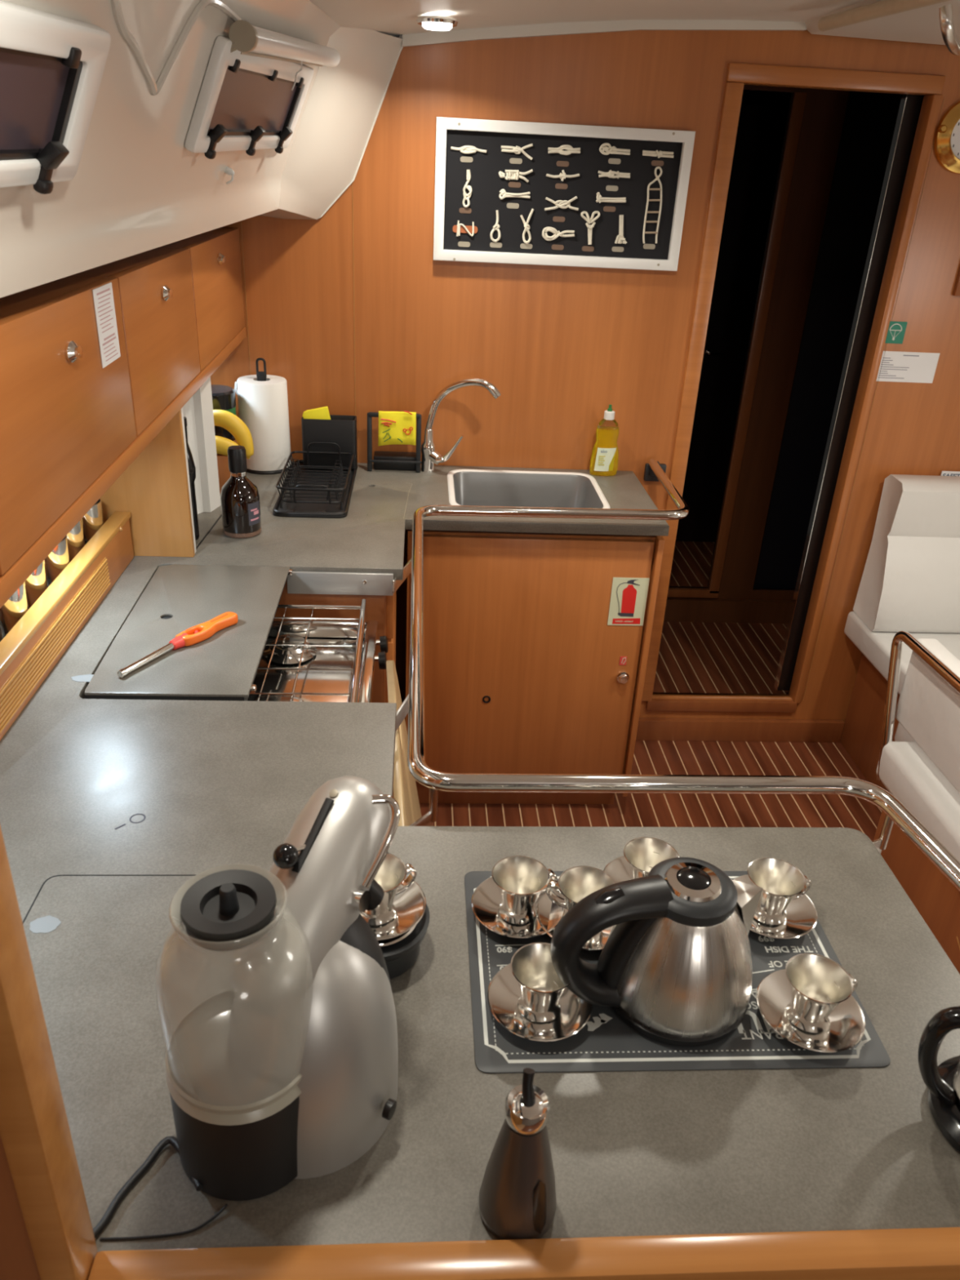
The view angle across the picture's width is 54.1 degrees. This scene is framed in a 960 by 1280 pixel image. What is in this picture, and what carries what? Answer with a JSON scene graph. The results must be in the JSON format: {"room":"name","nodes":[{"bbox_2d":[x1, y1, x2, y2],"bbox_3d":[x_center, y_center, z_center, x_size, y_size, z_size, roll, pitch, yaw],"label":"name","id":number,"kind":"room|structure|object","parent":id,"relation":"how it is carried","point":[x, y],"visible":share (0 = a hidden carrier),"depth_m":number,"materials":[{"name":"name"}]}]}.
{"room":"ship interior","nodes":[
{"label":"ship interior","id":0,"kind":"room"},
{"bbox_2d":[0,1135,40,1279],"bbox_3d":[-0.663,0.454,0.675,0.688,1.920,0.028,1,27,-4],"label":"wall","id":1,"kind":"structure","parent":0,"point":[17,1259],"depth_m":0.66,"materials":[{"name":"brown wood"}]},
{"bbox_2d":[0,825,97,1279],"bbox_3d":[-0.307,0.455,0.699,0.027,1.930,0.040,1,27,-4],"label":"trim","id":2,"kind":"structure","parent":1,"relation":"attached to","point":[35,1133],"depth_m":0.61,"materials":[{"name":"brown wood"}]},
{"bbox_2d":[88,1226,959,1279],"bbox_3d":[0.493,0.552,0.795,1.586,0.145,0.032,1,27,-4],"label":"trim","id":3,"kind":"structure","parent":1,"relation":"attached to","point":[925,1253],"depth_m":0.73,"materials":[{"name":"brown wood"}]},
{"bbox_2d":[0,0,403,297],"bbox_3d":[-0.512,-0.355,0.590,0.469,0.452,3.865,4,27,1],"label":"wall","id":4,"kind":"structure","parent":0,"point":[135,188],"depth_m":1.28,"materials":[{"name":"white plastic"}]},
{"bbox_2d":[0,0,111,194],"bbox_3d":[-0.420,-0.388,0.674,0.072,0.166,0.706,3,27,0],"label":"window","id":5,"kind":"structure","parent":4,"relation":"in","point":[52,65],"depth_m":0.89,"materials":[{"name":"white plastic"}]},
{"bbox_2d":[110,0,241,95],"bbox_3d":[-0.373,-0.734,1.116,0.063,0.152,0.575,2,27,-2],"label":"trim","id":6,"kind":"structure","parent":4,"relation":"attached to","point":[154,87],"depth_m":1.16,"materials":[{"name":"white plastic"}]},
{"bbox_2d":[184,35,313,159],"bbox_3d":[-0.381,-0.924,1.624,0.074,0.170,0.676,3,27,0],"label":"window","id":7,"kind":"structure","parent":4,"relation":"in","point":[249,104],"depth_m":1.54,"materials":[{"name":"white plastic"}]},
{"bbox_2d":[228,19,340,90],"bbox_3d":[-0.329,-1.015,1.633,0.054,0.092,0.719,3,27,0],"label":"roller blind","id":8,"kind":"object","parent":7,"relation":"attached to","point":[246,37],"visible":0.98,"depth_m":1.48,"materials":[{"name":"white"}]},
{"bbox_2d":[210,30,959,722],"bbox_3d":[0.472,-0.563,2.702,2.900,2.047,0.041,1,27,-4],"label":"wall","id":9,"kind":"structure","parent":0,"point":[351,305],"depth_m":2.49,"materials":[{"name":"brown wood"}]},
{"bbox_2d":[432,116,695,271],"bbox_3d":[0.204,-1.115,2.365,0.636,0.322,0.025,1,27,-4],"label":"board","id":10,"kind":"object","parent":9,"relation":"attached to","point":[506,192],"visible":1,"depth_m":2.37,"materials":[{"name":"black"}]},
{"bbox_2d":[401,19,806,47],"bbox_3d":[0.296,-1.435,2.214,0.955,0.113,0.016,1,27,-4],"label":"trim","id":11,"kind":"structure","parent":9,"relation":"attached to","point":[588,27],"depth_m":2.20,"materials":[{"name":"white"}]},
{"bbox_2d":[641,81,743,701],"bbox_3d":[0.577,-0.588,2.693,0.044,1.740,0.057,1,27,-4],"label":"trim","id":12,"kind":"structure","parent":9,"relation":"attached to","point":[733,92],"depth_m":2.54,"materials":[{"name":"brown wood"}]},
{"bbox_2d":[645,698,796,712],"bbox_3d":[0.793,0.207,3.110,0.500,0.038,0.059,1,27,-4],"label":"trim","id":13,"kind":"structure","parent":9,"relation":"attached to","point":[655,704],"depth_m":3.08,"materials":[{"name":"brown wood"}]},
{"bbox_2d":[635,717,844,742],"bbox_3d":[0.846,0.300,3.131,0.736,0.078,0.021,1,27,-4],"label":"stair riser","id":14,"kind":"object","parent":9,"relation":"attached to","point":[672,729],"depth_m":3.12,"materials":[{"name":"brown wood"}]},
{"bbox_2d":[725,62,945,95],"bbox_3d":[0.866,-1.377,2.308,0.540,0.040,0.057,1,27,-4],"label":"trim","id":15,"kind":"structure","parent":9,"relation":"attached to","point":[746,73],"depth_m":2.28,"materials":[{"name":"brown wood"}]},
{"bbox_2d":[773,93,924,690],"bbox_3d":[1.302,-0.619,2.784,0.534,1.768,0.028,1,27,-4],"label":"sliding door","id":16,"kind":"structure","parent":9,"relation":"in","point":[910,105],"depth_m":2.69,"materials":[{"name":"black"}]},
{"bbox_2d":[788,93,942,702],"bbox_3d":[1.086,-0.579,2.729,0.024,1.740,0.057,1,27,-4],"label":"trim","id":17,"kind":"structure","parent":9,"relation":"attached to","point":[931,105],"depth_m":2.63,"materials":[{"name":"brown wood"}]},
{"bbox_2d":[884,320,907,343],"bbox_3d":[1.137,-0.843,2.577,0.059,0.058,0.003,1,27,-4],"label":"sign","id":18,"kind":"object","parent":9,"relation":"attached to","point":[896,330],"visible":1,"depth_m":2.58,"materials":[{"name":"teal plastic"}]},
{"bbox_2d":[875,351,939,382],"bbox_3d":[1.191,-0.761,2.623,0.169,0.082,0.002,1,27,-4],"label":"printed notice","id":19,"kind":"object","parent":9,"relation":"attached to","point":[897,366],"visible":1,"depth_m":2.62,"materials":[{"name":"white paper"}]},
{"bbox_2d":[878,355,919,378],"bbox_3d":[1.167,-0.762,2.620,0.102,0.065,0.001,1,27,-4],"label":"print","id":20,"kind":"object","parent":19,"relation":"attached to","point":[894,366],"depth_m":2.62,"materials":[{"name":"grey paper"}]},
{"bbox_2d":[933,101,959,173],"bbox_3d":[1.228,-1.261,2.352,0.173,0.172,0.034,1,27,-4],"label":"clock","id":21,"kind":"object","parent":9,"relation":"attached to","point":[947,137],"visible":1,"depth_m":2.35,"materials":[{"name":"gold metal"}]},
{"bbox_2d":[307,0,959,44],"bbox_3d":[0.916,-0.575,0.550,2.315,0.154,3.800,1,27,-4],"label":"ceiling","id":22,"kind":"structure","parent":0,"point":[389,17],"depth_m":2.00,"materials":[{"name":"beige"}]},
{"bbox_2d":[416,15,457,31],"bbox_3d":[-0.088,-1.273,1.942,0.086,0.020,0.086,1,27,-4],"label":"recessed light","id":23,"kind":"object","parent":22,"relation":"in","point":[437,23],"visible":1,"depth_m":1.92,"materials":[{"name":"silver metal"}]},
{"bbox_2d":[817,0,951,31],"bbox_3d":[0.800,-1.150,1.682,0.028,0.028,0.780,-2,27,-9],"label":"batten","id":24,"kind":"object","parent":22,"relation":"attached to","point":[883,8],"visible":1,"depth_m":1.84,"materials":[{"name":"brown wood"}]},
{"bbox_2d":[938,4,959,55],"bbox_3d":[0.936,-1.169,1.810,0.211,0.070,0.070,-11,30,-26],"label":"grab rail","id":25,"kind":"object","parent":22,"relation":"attached to","point":[951,40],"visible":1,"depth_m":1.75,"materials":[{"name":"silver metal"}]},
{"bbox_2d":[419,622,882,840],"bbox_3d":[0.530,0.998,1.851,2.850,0.040,4.730,1,27,-4],"label":"floor","id":26,"kind":"structure","parent":0,"point":[694,657],"depth_m":3.00,"materials":[{"name":"brown wood"}]},
{"bbox_2d":[274,578,395,797],"bbox_3d":[-0.544,0.090,2.510,0.668,0.883,0.757,1,27,-4],"label":"base cabinet","id":27,"kind":"object","parent":26,"relation":"on","point":[389,601],"depth_m":2.02,"materials":[{"name":"brown wood"}]},
{"bbox_2d":[84,564,393,702],"bbox_3d":[-0.420,0.203,1.848,0.480,0.531,0.531,1,27,-4],"label":"stove","id":28,"kind":"object","parent":27,"relation":"attached to","point":[304,659],"depth_m":1.78,"materials":[{"name":"silver metal"}]},
{"bbox_2d":[116,611,238,678],"bbox_3d":[-0.518,0.005,1.620,0.033,0.023,0.262,19,31,28],"label":"gas lighter","id":29,"kind":"object","parent":28,"relation":"on","point":[195,634],"visible":1,"depth_m":1.63,"materials":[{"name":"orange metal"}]},
{"bbox_2d":[386,660,422,826],"bbox_3d":[-0.116,0.360,1.657,0.085,0.450,0.640,-1,27,-7],"label":"chopping board","id":30,"kind":"object","parent":27,"relation":"attached to","point":[405,790],"visible":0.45,"depth_m":1.64,"materials":[{"name":"brown wood"}]},
{"bbox_2d":[0,461,959,1252],"bbox_3d":[-0.159,0.003,1.711,1.322,0.027,2.166,1,27,-4],"label":"countertop","id":31,"kind":"structure","parent":27,"relation":"on","point":[111,810],"depth_m":0.99,"materials":[{"name":"grey laminate"}]},
{"bbox_2d":[0,581,28,641],"bbox_3d":[-0.762,-0.027,1.513,0.076,0.140,0.076,1,27,-4],"label":"beaker","id":32,"kind":"object","parent":31,"relation":"on","point":[17,605],"visible":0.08,"depth_m":1.48,"materials":[{"name":"white"}]},
{"bbox_2d":[25,560,48,608],"bbox_3d":[-0.773,-0.072,1.602,0.076,0.140,0.076,1,27,-4],"label":"beaker","id":33,"kind":"object","parent":31,"relation":"on","point":[36,584],"visible":0.07,"depth_m":1.57,"materials":[{"name":"white"}]},
{"bbox_2d":[44,535,70,586],"bbox_3d":[-0.773,-0.118,1.691,0.076,0.140,0.076,1,27,-4],"label":"beaker","id":34,"kind":"object","parent":31,"relation":"on","point":[58,559],"visible":0.09,"depth_m":1.66,"materials":[{"name":"white"}]},
{"bbox_2d":[0,511,133,740],"bbox_3d":[-0.696,0.101,1.323,0.036,0.100,1.418,1,27,-4],"label":"shelf fiddle","id":35,"kind":"object","parent":31,"relation":"on","point":[33,647],"visible":1,"depth_m":1.56,"materials":[{"name":"brown wood"}]},
{"bbox_2d":[0,557,110,733],"bbox_3d":[-0.682,0.117,1.311,0.004,0.057,1.100,1,27,-4],"label":"grille","id":36,"kind":"object","parent":35,"relation":"attached to","point":[28,672],"depth_m":1.52,"materials":[{"name":"brown wood"}]},
{"bbox_2d":[66,518,84,561],"bbox_3d":[-0.784,-0.163,1.780,0.076,0.140,0.076,1,27,-4],"label":"beaker","id":37,"kind":"object","parent":31,"relation":"on","point":[76,540],"visible":0.06,"depth_m":1.75,"materials":[{"name":"white"}]},
{"bbox_2d":[82,497,103,545],"bbox_3d":[-0.784,-0.208,1.869,0.076,0.140,0.076,1,27,-4],"label":"beaker","id":38,"kind":"object","parent":31,"relation":"on","point":[92,521],"visible":0.09,"depth_m":1.83,"materials":[{"name":"white"}]},
{"bbox_2d":[100,408,195,557],"bbox_3d":[-0.736,-0.329,1.910,0.277,0.332,0.016,1,27,-4],"label":"partition panel","id":39,"kind":"object","parent":31,"relation":"on","point":[153,488],"visible":0.24,"depth_m":1.92,"materials":[{"name":"brown wood"}]},
{"bbox_2d":[93,1136,203,1238],"bbox_3d":[-0.285,0.448,0.773,0.098,0.014,0.063,-13,31,-28],"label":"power cord","id":40,"kind":"object","parent":31,"relation":"on","point":[166,1140],"visible":0.81,"depth_m":0.78,"materials":[{"name":"black plastic"}]},
{"bbox_2d":[99,1203,228,1240],"bbox_3d":[-0.251,0.469,0.748,0.098,0.005,0.015,-6,28,-16],"label":"cable","id":41,"kind":"object","parent":31,"relation":"on","point":[226,1205],"visible":1,"depth_m":0.74,"materials":[{"name":"black plastic"}]},
{"bbox_2d":[183,416,199,540],"bbox_3d":[-0.631,-0.344,2.023,0.042,0.268,0.042,1,27,-4],"label":"bottle","id":42,"kind":"object","parent":31,"relation":"on","point":[192,468],"visible":0.31,"depth_m":2.02,"materials":[{"name":"black"}]},
{"bbox_2d":[181,376,220,552],"bbox_3d":[-0.743,-0.407,2.063,0.272,0.332,0.327,1,27,-4],"label":"lining","id":43,"kind":"object","parent":31,"relation":"on","point":[198,410],"visible":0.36,"depth_m":2.17,"materials":[{"name":"white plastic"}]},
{"bbox_2d":[216,439,237,493],"bbox_3d":[-0.702,-0.478,2.467,0.168,0.098,0.300,1,27,-4],"label":"box","id":44,"kind":"object","parent":31,"relation":"on","point":[224,473],"visible":0.02,"depth_m":2.33,"materials":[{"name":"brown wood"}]},
{"bbox_2d":[211,384,235,440],"bbox_3d":[-0.686,-0.584,2.426,0.114,0.127,0.114,1,27,-4],"label":"storage jar","id":45,"kind":"object","parent":44,"relation":"on","point":[224,397],"visible":0.29,"depth_m":2.39,"materials":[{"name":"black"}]},
{"bbox_2d":[213,409,253,458],"bbox_3d":[-0.644,-0.513,2.342,0.154,0.120,0.044,1,27,-4],"label":"banana","id":46,"kind":"object","parent":44,"relation":"hanging from","point":[228,420],"visible":0.62,"depth_m":2.32,"materials":[{"name":"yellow food"}]},
{"bbox_2d":[220,445,261,538],"bbox_3d":[-0.534,-0.331,2.086,0.085,0.197,0.085,1,27,-4],"label":"bottle","id":47,"kind":"object","parent":31,"relation":"on","point":[240,504],"visible":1,"depth_m":2.06,"materials":[{"name":"black glass"}]},
{"bbox_2d":[234,357,291,474],"bbox_3d":[-0.579,-0.604,2.512,0.136,0.293,0.134,1,27,-4],"label":"paper towel holder","id":48,"kind":"object","parent":31,"relation":"on","point":[262,397],"visible":0.95,"depth_m":2.47,"materials":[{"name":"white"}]},
{"bbox_2d":[164,775,430,1200],"bbox_3d":[-0.125,0.268,0.851,0.177,0.283,0.359,12,28,18],"label":"coffee machine","id":49,"kind":"object","parent":31,"relation":"on","point":[286,1073],"visible":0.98,"depth_m":0.76,"materials":[{"name":"silver metal"}]},
{"bbox_2d":[368,875,426,940],"bbox_3d":[-0.111,0.285,0.999,0.107,0.016,0.107,1,27,-4],"label":"saucer","id":50,"kind":"object","parent":49,"relation":"on","point":[410,904],"visible":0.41,"depth_m":0.99,"materials":[{"name":"silver metal"}]},
{"bbox_2d":[360,852,416,925],"bbox_3d":[-0.109,0.264,0.991,0.065,0.056,0.071,13,29,19],"label":"espresso cup","id":51,"kind":"object","parent":50,"relation":"on","point":[391,877],"visible":0.54,"depth_m":0.99,"materials":[{"name":"silver metal"}]},
{"bbox_2d":[380,903,430,978],"bbox_3d":[-0.113,0.316,1.014,0.116,0.050,0.116,1,27,-4],"label":"drip tray","id":52,"kind":"object","parent":49,"relation":"on","point":[401,952],"depth_m":0.98,"materials":[{"name":"grey plastic"}]},
{"bbox_2d":[272,414,357,518],"bbox_3d":[-0.415,-0.456,2.401,0.178,0.145,0.441,1,27,-4],"label":"dish rack","id":53,"kind":"object","parent":31,"relation":"on","point":[320,484],"visible":0.99,"depth_m":2.48,"materials":[{"name":"black metal"}]},
{"bbox_2d":[275,441,353,509],"bbox_3d":[-0.415,-0.422,2.393,0.169,0.082,0.321,1,27,-4],"label":"wire basket","id":54,"kind":"object","parent":53,"relation":"on","point":[304,486],"depth_m":2.42,"materials":[{"name":"black metal"}]},
{"bbox_2d":[272,459,357,515],"bbox_3d":[-0.418,-0.398,2.430,0.178,0.009,0.441,1,27,-4],"label":"tray","id":55,"kind":"object","parent":53,"relation":"on","point":[307,502],"depth_m":2.36,"materials":[{"name":"black plastic"}]},
{"bbox_2d":[367,412,421,472],"bbox_3d":[-0.234,-0.549,2.586,0.148,0.162,0.075,1,27,-4],"label":"stand","id":56,"kind":"object","parent":31,"relation":"on","point":[401,460],"visible":1,"depth_m":2.59,"materials":[{"name":"grey plastic"}]},
{"bbox_2d":[373,450,416,470],"bbox_3d":[-0.234,-0.500,2.622,0.124,0.038,0.055,1,27,-4],"label":"tray","id":57,"kind":"object","parent":56,"relation":"on","point":[378,455],"depth_m":2.60,"materials":[{"name":"black plastic"}]},
{"bbox_2d":[377,410,416,445],"bbox_3d":[-0.224,-0.574,2.542,0.102,0.099,0.026,1,27,-4],"label":"cloth","id":58,"kind":"object","parent":56,"relation":"on","point":[394,427],"visible":1,"depth_m":2.53,"materials":[{"name":"yellow fabric"}]},
{"bbox_2d":[380,410,413,435],"bbox_3d":[-0.223,-0.584,2.525,0.087,0.065,0.003,1,27,-4],"label":"print","id":59,"kind":"object","parent":58,"relation":"attached to","point":[392,423],"depth_m":2.53,"materials":[{"name":"red"}]},
{"bbox_2d":[420,377,501,472],"bbox_3d":[-0.056,-0.572,2.531,0.222,0.268,0.051,13,29,20],"label":"faucet","id":60,"kind":"object","parent":31,"relation":"on","point":[430,456],"visible":1,"depth_m":2.55,"materials":[{"name":"silver metal"}]},
{"bbox_2d":[479,1067,556,1239],"bbox_3d":[0.034,0.401,0.744,0.064,0.158,0.064,1,27,-4],"label":"dispenser","id":61,"kind":"object","parent":31,"relation":"on","point":[517,1191],"visible":1,"depth_m":0.73,"materials":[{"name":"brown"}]},
{"bbox_2d":[447,469,609,508],"bbox_3d":[0.118,-0.335,2.538,0.414,0.152,0.337,1,27,-4],"label":"sink","id":62,"kind":"object","parent":31,"relation":"in","point":[475,487],"visible":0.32,"depth_m":2.65,"materials":[{"name":"grey metal"}]},
{"bbox_2d":[589,404,618,475],"bbox_3d":[0.354,-0.558,2.624,0.080,0.197,0.048,1,27,-4],"label":"dish soap bottle","id":63,"kind":"object","parent":31,"relation":"on","point":[605,452],"visible":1,"depth_m":2.62,"materials":[{"name":"yellow plastic"}]},
{"bbox_2d":[391,458,959,891],"bbox_3d":[0.213,0.002,1.724,0.763,0.097,2.183,1,27,-4],"label":"rail","id":64,"kind":"object","parent":31,"relation":"attached to","point":[895,811],"visible":0.88,"depth_m":1.27,"materials":[{"name":"silver metal"}]},
{"bbox_2d":[464,871,890,1073],"bbox_3d":[0.193,0.350,1.033,0.411,0.002,0.285,1,27,-4],"label":"placemat","id":65,"kind":"object","parent":31,"relation":"on","point":[606,1043],"visible":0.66,"depth_m":0.93,"materials":[{"name":"grey"}]},
{"bbox_2d":[471,876,564,937],"bbox_3d":[0.043,0.308,1.079,0.107,0.016,0.107,1,27,-4],"label":"saucer","id":66,"kind":"object","parent":65,"relation":"on","point":[486,900],"visible":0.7,"depth_m":1.07,"materials":[{"name":"silver metal"}]},
{"bbox_2d":[491,855,557,924],"bbox_3d":[0.046,0.287,1.072,0.065,0.056,0.071,16,30,24],"label":"espresso cup","id":67,"kind":"object","parent":66,"relation":"on","point":[520,880],"visible":0.99,"depth_m":1.07,"materials":[{"name":"silver metal"}]},
{"bbox_2d":[487,963,592,1041],"bbox_3d":[0.061,0.370,0.959,0.107,0.016,0.107,1,27,-4],"label":"saucer","id":68,"kind":"object","parent":65,"relation":"on","point":[504,993],"visible":0.67,"depth_m":0.95,"materials":[{"name":"silver metal"}]},
{"bbox_2d":[511,942,570,1022],"bbox_3d":[0.063,0.349,0.952,0.065,0.056,0.071,11,28,15],"label":"espresso cup","id":69,"kind":"object","parent":68,"relation":"on","point":[541,988],"visible":0.72,"depth_m":0.96,"materials":[{"name":"silver metal"}]},
{"bbox_2d":[536,888,613,950],"bbox_3d":[0.117,0.318,1.069,0.107,0.016,0.107,1,27,-4],"label":"saucer","id":70,"kind":"object","parent":65,"relation":"on","point":[598,940],"visible":0.29,"depth_m":1.05,"materials":[{"name":"silver metal"}]},
{"bbox_2d":[546,866,615,911],"bbox_3d":[0.117,0.296,1.061,0.065,0.056,0.071,-15,32,-31],"label":"espresso cup","id":71,"kind":"object","parent":70,"relation":"on","point":[575,883],"visible":0.49,"depth_m":1.07,"materials":[{"name":"silver metal"}]},
{"bbox_2d":[603,855,631,883],"bbox_3d":[0.198,0.296,1.121,0.107,0.016,0.107,1,27,-4],"label":"saucer","id":72,"kind":"object","parent":65,"relation":"on","point":[618,868],"visible":0.09,"depth_m":1.14,"materials":[{"name":"silver metal"}]},
{"bbox_2d":[623,836,679,879],"bbox_3d":[0.202,0.275,1.112,0.071,0.056,0.065,-9,29,-23],"label":"espresso cup","id":73,"kind":"object","parent":72,"relation":"on","point":[642,854],"visible":0.49,"depth_m":1.12,"materials":[{"name":"silver metal"}]},
{"bbox_2d":[550,857,763,1046],"bbox_3d":[0.178,0.300,0.958,0.220,0.154,0.154,1,27,-4],"label":"kettle","id":74,"kind":"object","parent":65,"relation":"on","point":[674,964],"visible":1,"depth_m":0.91,"materials":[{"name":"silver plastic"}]},
{"bbox_2d":[594,887,624,904],"bbox_3d":[0.125,0.249,0.908,0.029,0.014,0.017,1,27,-4],"label":"switch","id":75,"kind":"object","parent":74,"relation":"attached to","point":[605,895],"depth_m":0.91,"materials":[{"name":"black plastic"}]},
{"bbox_2d":[733,874,817,938],"bbox_3d":[0.337,0.315,1.097,0.107,0.016,0.107,1,27,-4],"label":"saucer","id":76,"kind":"object","parent":65,"relation":"on","point":[802,913],"visible":0.44,"depth_m":1.08,"materials":[{"name":"silver metal"}]},
{"bbox_2d":[747,857,811,925],"bbox_3d":[0.341,0.295,1.086,0.071,0.056,0.065,14,29,21],"label":"espresso cup","id":77,"kind":"object","parent":76,"relation":"on","point":[782,882],"visible":0.91,"depth_m":1.09,"materials":[{"name":"silver metal"}]},
{"bbox_2d":[756,968,865,1052],"bbox_3d":[0.337,0.383,0.963,0.107,0.016,0.107,1,27,-4],"label":"saucer","id":78,"kind":"object","parent":65,"relation":"on","point":[846,1028],"visible":0.67,"depth_m":0.95,"materials":[{"name":"silver metal"}]},
{"bbox_2d":[785,953,857,1032],"bbox_3d":[0.344,0.362,0.955,0.077,0.056,0.065,-5,28,-15],"label":"espresso cup","id":79,"kind":"object","parent":78,"relation":"on","point":[818,984],"visible":1,"depth_m":0.96,"materials":[{"name":"silver metal"}]},
{"bbox_2d":[917,1005,959,1152],"bbox_3d":[0.487,0.369,0.830,0.136,0.178,0.132,-12,30,-27],"label":"kettle","id":80,"kind":"object","parent":31,"relation":"on","point":[942,1082],"visible":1,"depth_m":0.85,"materials":[{"name":"black plastic"}]},
{"bbox_2d":[405,529,664,804],"bbox_3d":[0.111,0.028,2.700,0.640,0.883,0.435,1,27,-4],"label":"base cabinet","id":81,"kind":"object","parent":26,"relation":"on","point":[524,674],"visible":0.8,"depth_m":2.49,"materials":[{"name":"brown wood"}]},
{"bbox_2d":[607,577,649,626],"bbox_3d":[0.383,-0.098,2.428,0.094,0.135,0.002,1,27,-4],"label":"sticker","id":82,"kind":"object","parent":81,"relation":"attached to","point":[628,596],"visible":1,"depth_m":2.43,"materials":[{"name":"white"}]},
{"bbox_2d":[840,474,959,791],"bbox_3d":[1.561,0.294,2.269,0.738,0.934,1.600,1,27,-4],"label":"settee","id":83,"kind":"object","parent":26,"relation":"on","point":[910,581],"visible":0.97,"depth_m":2.75,"materials":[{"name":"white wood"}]},
{"bbox_2d":[844,611,959,694],"bbox_3d":[1.560,0.310,2.276,0.738,0.082,1.598,1,27,-4],"label":"seat cushion","id":84,"kind":"object","parent":83,"relation":"on","point":[875,644],"depth_m":2.79,"materials":[{"name":"white leather"}]},
{"bbox_2d":[853,474,959,633],"bbox_3d":[1.536,-0.247,2.789,0.733,0.442,0.169,1,27,-4],"label":"cushion","id":85,"kind":"object","parent":83,"relation":"on","point":[910,581],"depth_m":2.74,"materials":[{"name":"white leather"}]},
{"bbox_2d":[873,631,959,973],"bbox_3d":[1.109,0.605,1.781,0.208,0.779,1.399,1,27,-4],"label":"bench","id":86,"kind":"object","parent":26,"relation":"on","point":[923,775],"visible":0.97,"depth_m":2.12,"materials":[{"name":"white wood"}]},
{"bbox_2d":[875,741,959,861],"bbox_3d":[1.112,0.576,1.752,0.207,0.107,1.273,1,27,-4],"label":"seat cushion","id":87,"kind":"object","parent":86,"relation":"on","point":[904,768],"depth_m":2.14,"materials":[{"name":"white leather"}]},
{"bbox_2d":[894,638,959,793],"bbox_3d":[1.077,0.387,1.673,0.055,0.221,1.308,1,27,-4],"label":"cushion","id":88,"kind":"object","parent":86,"relation":"on","point":[928,708],"depth_m":2.12,"materials":[{"name":"white leather"}]},
{"bbox_2d":[668,541,715,586],"bbox_3d":[0.983,-0.561,4.698,1.600,0.050,1.640,1,27,-4],"label":"floor","id":89,"kind":"structure","parent":0,"point":[691,560],"depth_m":4.20,"materials":[{"name":"brown wood"}]},
{"bbox_2d":[666,84,849,600],"bbox_3d":[1.071,-0.985,3.551,1.600,2.050,0.030,1,27,-4],"label":"wall","id":90,"kind":"structure","parent":0,"point":[824,110],"depth_m":3.46,"materials":[{"name":"brown wood"}]},
{"bbox_2d":[663,597,792,623],"bbox_3d":[1.028,-0.122,3.958,1.400,0.100,0.021,1,27,-4],"label":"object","id":91,"kind":"structure","parent":90,"relation":"attached to","point":[677,610],"depth_m":3.95,"materials":[{"name":"brown wood"}]},
{"bbox_2d":[675,105,788,542],"bbox_3d":[0.852,-1.268,4.029,0.980,1.798,0.055,1,27,-4],"label":"door","id":92,"kind":"structure","parent":90,"relation":"in","point":[761,130],"depth_m":3.99,"materials":[{"name":"black"}]},
{"bbox_2d":[666,91,806,598],"bbox_3d":[0.735,-0.998,3.497,0.602,1.830,0.017,1,27,-4],"label":"trim","id":93,"kind":"structure","parent":90,"relation":"attached to","point":[798,100],"depth_m":3.46,"materials":[{"name":"brown wood"}]},
{"bbox_2d":[753,90,902,588],"bbox_3d":[1.426,-1.030,3.581,0.500,1.835,0.020,1,27,-4],"label":"door","id":94,"kind":"structure","parent":90,"relation":"in","point":[870,118],"depth_m":3.49,"materials":[{"name":"black"}]},
{"bbox_2d":[741,97,790,107],"bbox_3d":[0.981,-1.766,5.028,1.600,2.100,0.040,1,27,-4],"label":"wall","id":95,"kind":"structure","parent":0,"point":[753,101],"depth_m":4.59,"materials":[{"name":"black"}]},
{"bbox_3d":[-0.844,0.468,0.982,0.030,1.600,3.814,1,27,-4],"label":"wall","id":96,"kind":"structure","parent":0,"visible":0},
{"bbox_2d":[0,276,136,575],"bbox_3d":[-0.660,-0.292,1.175,0.317,0.257,0.558,1,27,-4],"label":"locker","id":97,"kind":"object","parent":96,"relation":"attached to","point":[65,417],"visible":1,"depth_m":1.13,"materials":[{"name":"brown wood"}]},
{"bbox_2d":[92,282,120,368],"bbox_3d":[-0.525,-0.444,1.323,0.001,0.103,0.090,1,27,-5],"label":"notice","id":98,"kind":"object","parent":97,"relation":"attached to","point":[103,295],"visible":1,"depth_m":1.32,"materials":[{"name":"white paper"}]},
{"bbox_2d":[96,288,118,361],"bbox_3d":[-0.524,-0.444,1.323,0.001,0.091,0.068,1,27,-4],"label":"print","id":99,"kind":"object","parent":98,"relation":"attached to","point":[106,322],"depth_m":1.32,"materials":[{"name":"pink"}]},
{"bbox_2d":[0,327,245,608],"bbox_3d":[-0.554,-0.324,1.524,0.023,0.026,2.156,1,27,-5],"label":"trim","id":100,"kind":"structure","parent":96,"relation":"attached to","point":[20,571],"depth_m":1.29,"materials":[{"name":"brown wood"}]},
{"bbox_2d":[67,247,199,436],"bbox_3d":[-0.694,-0.536,1.653,0.309,0.257,0.513,1,27,-4],"label":"locker","id":101,"kind":"object","parent":96,"relation":"attached to","point":[155,286],"visible":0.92,"depth_m":1.60,"materials":[{"name":"brown wood"}]},
{"bbox_2d":[159,227,244,371],"bbox_3d":[-0.728,-0.789,2.150,0.301,0.257,0.600,1,27,-4],"label":"locker","id":102,"kind":"object","parent":96,"relation":"attached to","point":[215,254],"visible":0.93,"depth_m":2.09,"materials":[{"name":"brown wood"}]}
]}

